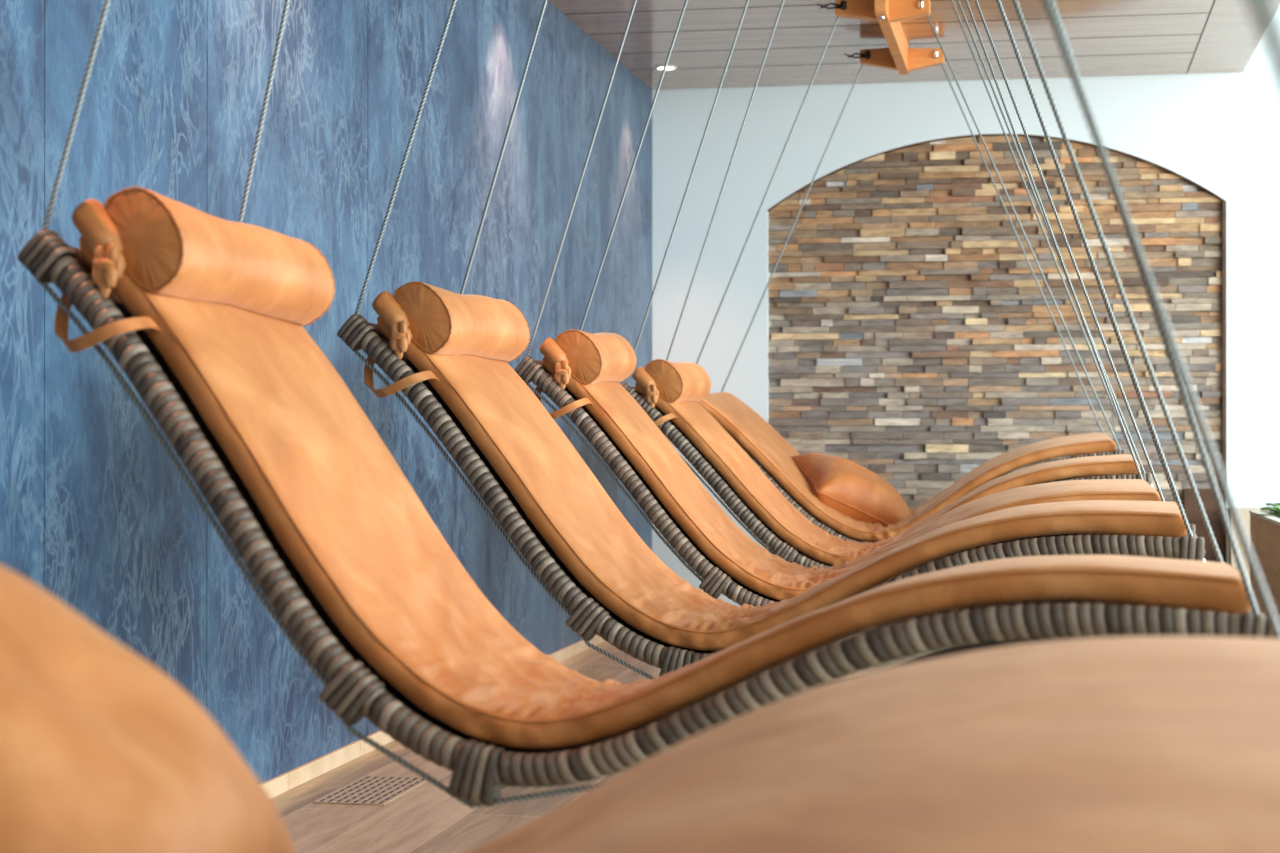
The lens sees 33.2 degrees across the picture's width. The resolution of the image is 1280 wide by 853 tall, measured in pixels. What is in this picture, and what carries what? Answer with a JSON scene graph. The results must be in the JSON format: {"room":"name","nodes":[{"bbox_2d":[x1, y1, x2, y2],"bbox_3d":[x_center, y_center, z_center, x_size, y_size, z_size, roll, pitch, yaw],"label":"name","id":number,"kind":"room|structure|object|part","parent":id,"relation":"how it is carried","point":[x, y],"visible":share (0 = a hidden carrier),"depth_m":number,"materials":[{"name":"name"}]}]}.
{"room":"spa","nodes":[
{"label":"spa","id":0,"kind":"room"},
{"bbox_2d":[0,0,651,782],"bbox_3d":[-1.248,-0.534,4.398,0.120,2.987,13.370,0,0,11],"label":"wall","id":1,"kind":"structure","parent":0,"point":[95,512],"depth_m":5.65,"materials":[{"name":"blue paint"}]},
{"bbox_2d":[261,634,604,797],"bbox_3d":[-1.183,0.936,4.382,0.014,0.046,13.370,0,0,11],"label":"baseboard","id":2,"kind":"structure","parent":1,"relation":"attached to","point":[295,777],"depth_m":6.05,"materials":[{"name":"beige wood"}]},
{"bbox_2d":[271,636,955,852],"bbox_3d":[2.321,1.008,3.867,7.290,0.100,13.670,0,0,11],"label":"floor","id":3,"kind":"structure","parent":0,"point":[424,819],"depth_m":5.38,"materials":[{"name":"brown wood"}]},
{"bbox_2d":[313,775,426,804],"bbox_3d":[-0.703,0.960,5.680,0.191,0.004,0.428,0,0,11],"label":"floor vent","id":4,"kind":"object","parent":3,"relation":"in","point":[365,790],"visible":0.95,"depth_m":5.66,"materials":[{"name":"black metal"}]},
{"bbox_2d":[582,656,639,667],"bbox_3d":[-0.102,0.966,8.833,0.191,0.004,0.428,0,0,11],"label":"floor vent","id":5,"kind":"object","parent":3,"relation":"in","point":[603,661],"visible":0.78,"depth_m":8.79,"materials":[{"name":"black"}]},
{"bbox_2d":[1249,510,1279,625],"bbox_3d":[2.717,0.658,7.905,0.733,0.617,2.150,0,0,11],"label":"wooden planter","id":6,"kind":"object","parent":3,"relation":"on","point":[1264,529],"visible":0.51,"depth_m":8.34,"materials":[{"name":"brown wood"}]},
{"bbox_2d":[1256,505,1279,517],"bbox_3d":[2.580,0.352,8.445,0.261,0.082,0.285,0,0,-32],"label":"greenery","id":7,"kind":"object","parent":6,"relation":"on","point":[1276,511],"visible":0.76,"depth_m":8.49,"materials":[{"name":"green plant"}]},
{"bbox_2d":[1266,503,1279,516],"bbox_3d":[2.681,0.352,8.816,0.287,0.083,0.264,0,0,38],"label":"greenery","id":8,"kind":"object","parent":6,"relation":"on","point":[1267,504],"visible":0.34,"depth_m":8.89,"materials":[{"name":"green plant"}]},
{"bbox_2d":[548,0,1279,89],"bbox_3d":[0.235,-1.878,4.091,2.910,0.300,13.423,0,0,11],"label":"ceiling","id":9,"kind":"structure","parent":0,"point":[1106,37],"depth_m":9.47,"materials":[{"name":"wood"}]},
{"bbox_2d":[655,65,676,70],"bbox_3d":[0.124,-1.714,10.262,0.104,0.014,0.104,0,0,11],"label":"recessed light","id":10,"kind":"object","parent":9,"relation":"in","point":[669,67],"visible":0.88,"depth_m":10.26,"materials":[{"name":"white"}]},
{"bbox_2d":[817,0,943,74],"bbox_3d":[1.023,-1.654,9.017,0.437,0.129,1.409,0,0,11],"label":"hanger","id":11,"kind":"object","parent":9,"relation":"attached to","point":[898,55],"visible":1,"depth_m":8.79,"materials":[{"name":"orange wood"}]},
{"bbox_3d":[0.859,-1.652,8.514,0.170,0.090,0.056,0,0,11],"label":"cross arm","id":12,"kind":"part","parent":11,"relation":"part of","materials":[{"name":"orange wood"}]},
{"bbox_3d":[1.073,-1.646,9.633,0.170,0.098,0.056,0,0,11],"label":"cross arm","id":13,"kind":"part","parent":11,"relation":"part of","materials":[{"name":"orange wood"}]},
{"bbox_3d":[1.069,-1.652,8.515,0.160,0.090,0.056,0,0,11],"label":"cross arm","id":14,"kind":"part","parent":11,"relation":"part of","materials":[{"name":"orange wood"}]},
{"bbox_2d":[696,14,1125,543],"bbox_3d":[1.113,-0.567,9.068,1.804,2.232,1.207,0,0,9],"label":"lounger","id":15,"kind":"object","parent":11,"relation":"hanging from","point":[762,443],"visible":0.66,"depth_m":8.62,"materials":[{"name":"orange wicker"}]},
{"bbox_2d":[791,452,911,526],"bbox_3d":[0.894,0.298,9.034,0.457,0.376,0.545,0,0,-10],"label":"throw pillow","id":16,"kind":"object","parent":15,"relation":"on","point":[841,484],"visible":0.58,"depth_m":8.85,"materials":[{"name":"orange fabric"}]},
{"bbox_3d":[1.031,0.110,8.500,1.707,0.762,0.046,-10,0,10],"label":"rail","id":17,"kind":"part","parent":15,"relation":"part of","materials":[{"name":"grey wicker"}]},
{"bbox_3d":[1.282,-1.646,9.634,0.160,0.098,0.056,0,0,11],"label":"cross arm","id":18,"kind":"part","parent":11,"relation":"part of","materials":[{"name":"orange wood"}]},
{"bbox_3d":[-0.403,-1.669,1.450,0.471,0.129,1.410,0,0,11],"label":"hanger","id":19,"kind":"object","parent":9,"relation":"attached to","visible":0},
{"bbox_2d":[463,0,1279,852],"bbox_3d":[-0.314,-0.565,1.496,1.751,2.266,1.197,0,0,11],"label":"lounger","id":20,"kind":"object","parent":19,"relation":"hanging from","point":[1129,744],"visible":0.84,"depth_m":1.28,"materials":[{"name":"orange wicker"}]},
{"bbox_2d":[0,564,294,852],"bbox_3d":[-0.498,0.265,1.580,0.409,0.386,0.538,0,0,2],"label":"throw pillow","id":21,"kind":"object","parent":20,"relation":"on","point":[102,751],"visible":1,"depth_m":1.52,"materials":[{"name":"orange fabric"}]},
{"bbox_3d":[-0.162,-1.666,3.155,0.825,0.129,0.914,0,0,11],"label":"hanger","id":22,"kind":"object","parent":9,"relation":"attached to","visible":0},
{"bbox_2d":[17,0,1273,807],"bbox_3d":[0.027,-0.577,3.172,1.738,2.235,0.716,0,0,14],"label":"lounger","id":23,"kind":"object","parent":22,"relation":"hanging from","point":[204,314],"visible":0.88,"depth_m":3.01,"materials":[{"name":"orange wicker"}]},
{"bbox_3d":[-0.041,0.101,2.864,1.707,0.762,0.046,0,-2,13],"label":"rail","id":24,"kind":"part","parent":23,"relation":"part of","materials":[{"name":"grey wicker"}]},
{"bbox_3d":[0.105,0.129,3.487,1.707,0.762,0.046,0,-2,13],"label":"rail","id":25,"kind":"part","parent":23,"relation":"part of","materials":[{"name":"grey wicker"}]},
{"bbox_3d":[0.159,-1.663,4.552,0.728,0.129,0.909,0,0,11],"label":"hanger","id":26,"kind":"object","parent":9,"relation":"attached to","visible":0},
{"bbox_2d":[337,0,1205,678],"bbox_3d":[0.299,-0.578,4.587,1.751,2.228,0.705,0,0,13],"label":"lounger","id":27,"kind":"object","parent":26,"relation":"hanging from","point":[448,352],"visible":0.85,"depth_m":4.42,"materials":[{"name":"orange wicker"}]},
{"bbox_3d":[0.233,0.113,4.275,1.707,0.762,0.046,-3,-1,13],"label":"rail","id":28,"kind":"part","parent":27,"relation":"part of","materials":[{"name":"grey wicker"}]},
{"bbox_3d":[0.378,0.117,4.898,1.707,0.762,0.046,-3,-1,13],"label":"rail","id":29,"kind":"part","parent":27,"relation":"part of","materials":[{"name":"grey wicker"}]},
{"bbox_3d":[0.435,-1.660,5.988,0.664,0.129,0.909,0,0,11],"label":"hanger","id":30,"kind":"object","parent":9,"relation":"attached to","visible":0},
{"bbox_2d":[514,0,1164,606],"bbox_3d":[0.581,-0.565,6.028,1.767,2.248,0.713,0,0,8],"label":"lounger","id":31,"kind":"object","parent":30,"relation":"hanging from","point":[580,371],"visible":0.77,"depth_m":5.82,"materials":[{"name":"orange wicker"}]},
{"bbox_3d":[0.538,0.136,5.707,1.707,0.762,0.046,-4,1,9],"label":"rail","id":32,"kind":"part","parent":31,"relation":"part of","materials":[{"name":"grey wicker"}]},
{"bbox_3d":[0.705,-1.657,7.384,0.637,0.129,0.910,0,0,11],"label":"hanger","id":33,"kind":"object","parent":9,"relation":"attached to","visible":0},
{"bbox_2d":[621,0,1153,567],"bbox_3d":[0.848,-0.564,7.421,1.790,2.244,0.706,0,0,11],"label":"lounger","id":34,"kind":"object","parent":33,"relation":"hanging from","point":[670,393],"visible":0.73,"depth_m":7.24,"materials":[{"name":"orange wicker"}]},
{"bbox_3d":[0.798,0.125,7.104,1.707,0.762,0.046,-7,-1,11],"label":"rail","id":35,"kind":"part","parent":34,"relation":"part of","materials":[{"name":"orange leather"}]},
{"bbox_3d":[0.920,0.118,7.732,1.707,0.762,0.046,-7,-1,11],"label":"rail","id":36,"kind":"part","parent":34,"relation":"part of","materials":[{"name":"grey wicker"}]},
{"bbox_2d":[652,5,1279,606],"bbox_3d":[3.561,-0.603,10.373,7.290,3.150,0.170,0,0,11],"label":"wall","id":37,"kind":"structure","parent":0,"point":[1220,132],"depth_m":10.71,"materials":[{"name":"white paint"}]},
{"bbox_2d":[768,136,1222,553],"bbox_3d":[1.751,-0.247,10.684,2.278,2.399,0.056,0,0,11],"label":"wall niche","id":38,"kind":"object","parent":37,"relation":"in","point":[869,220],"visible":0.63,"depth_m":10.69,"materials":[{"name":"stone"}]},
{"bbox_2d":[767,134,1225,562],"bbox_3d":[1.749,-0.238,10.669,2.240,2.420,0.066,0,0,11],"label":"trim","id":39,"kind":"structure","parent":37,"relation":"attached to","point":[966,136],"depth_m":10.45,"materials":[{"name":"brown wood"}]},
{"bbox_2d":[1183,488,1222,561],"bbox_3d":[2.742,0.637,10.473,0.183,0.670,0.070,0,0,11],"label":"trim","id":40,"kind":"structure","parent":37,"relation":"attached to","point":[1193,516],"depth_m":10.44,"materials":[{"name":"brown wood"}]},
{"bbox_2d":[1229,507,1260,582],"bbox_3d":[4.979,0.681,9.953,4.348,0.580,0.121,0,0,11],"label":"trim","id":41,"kind":"structure","parent":37,"relation":"attached to","point":[1244,513],"depth_m":10.29,"materials":[{"name":"beige paint"}]}
]}

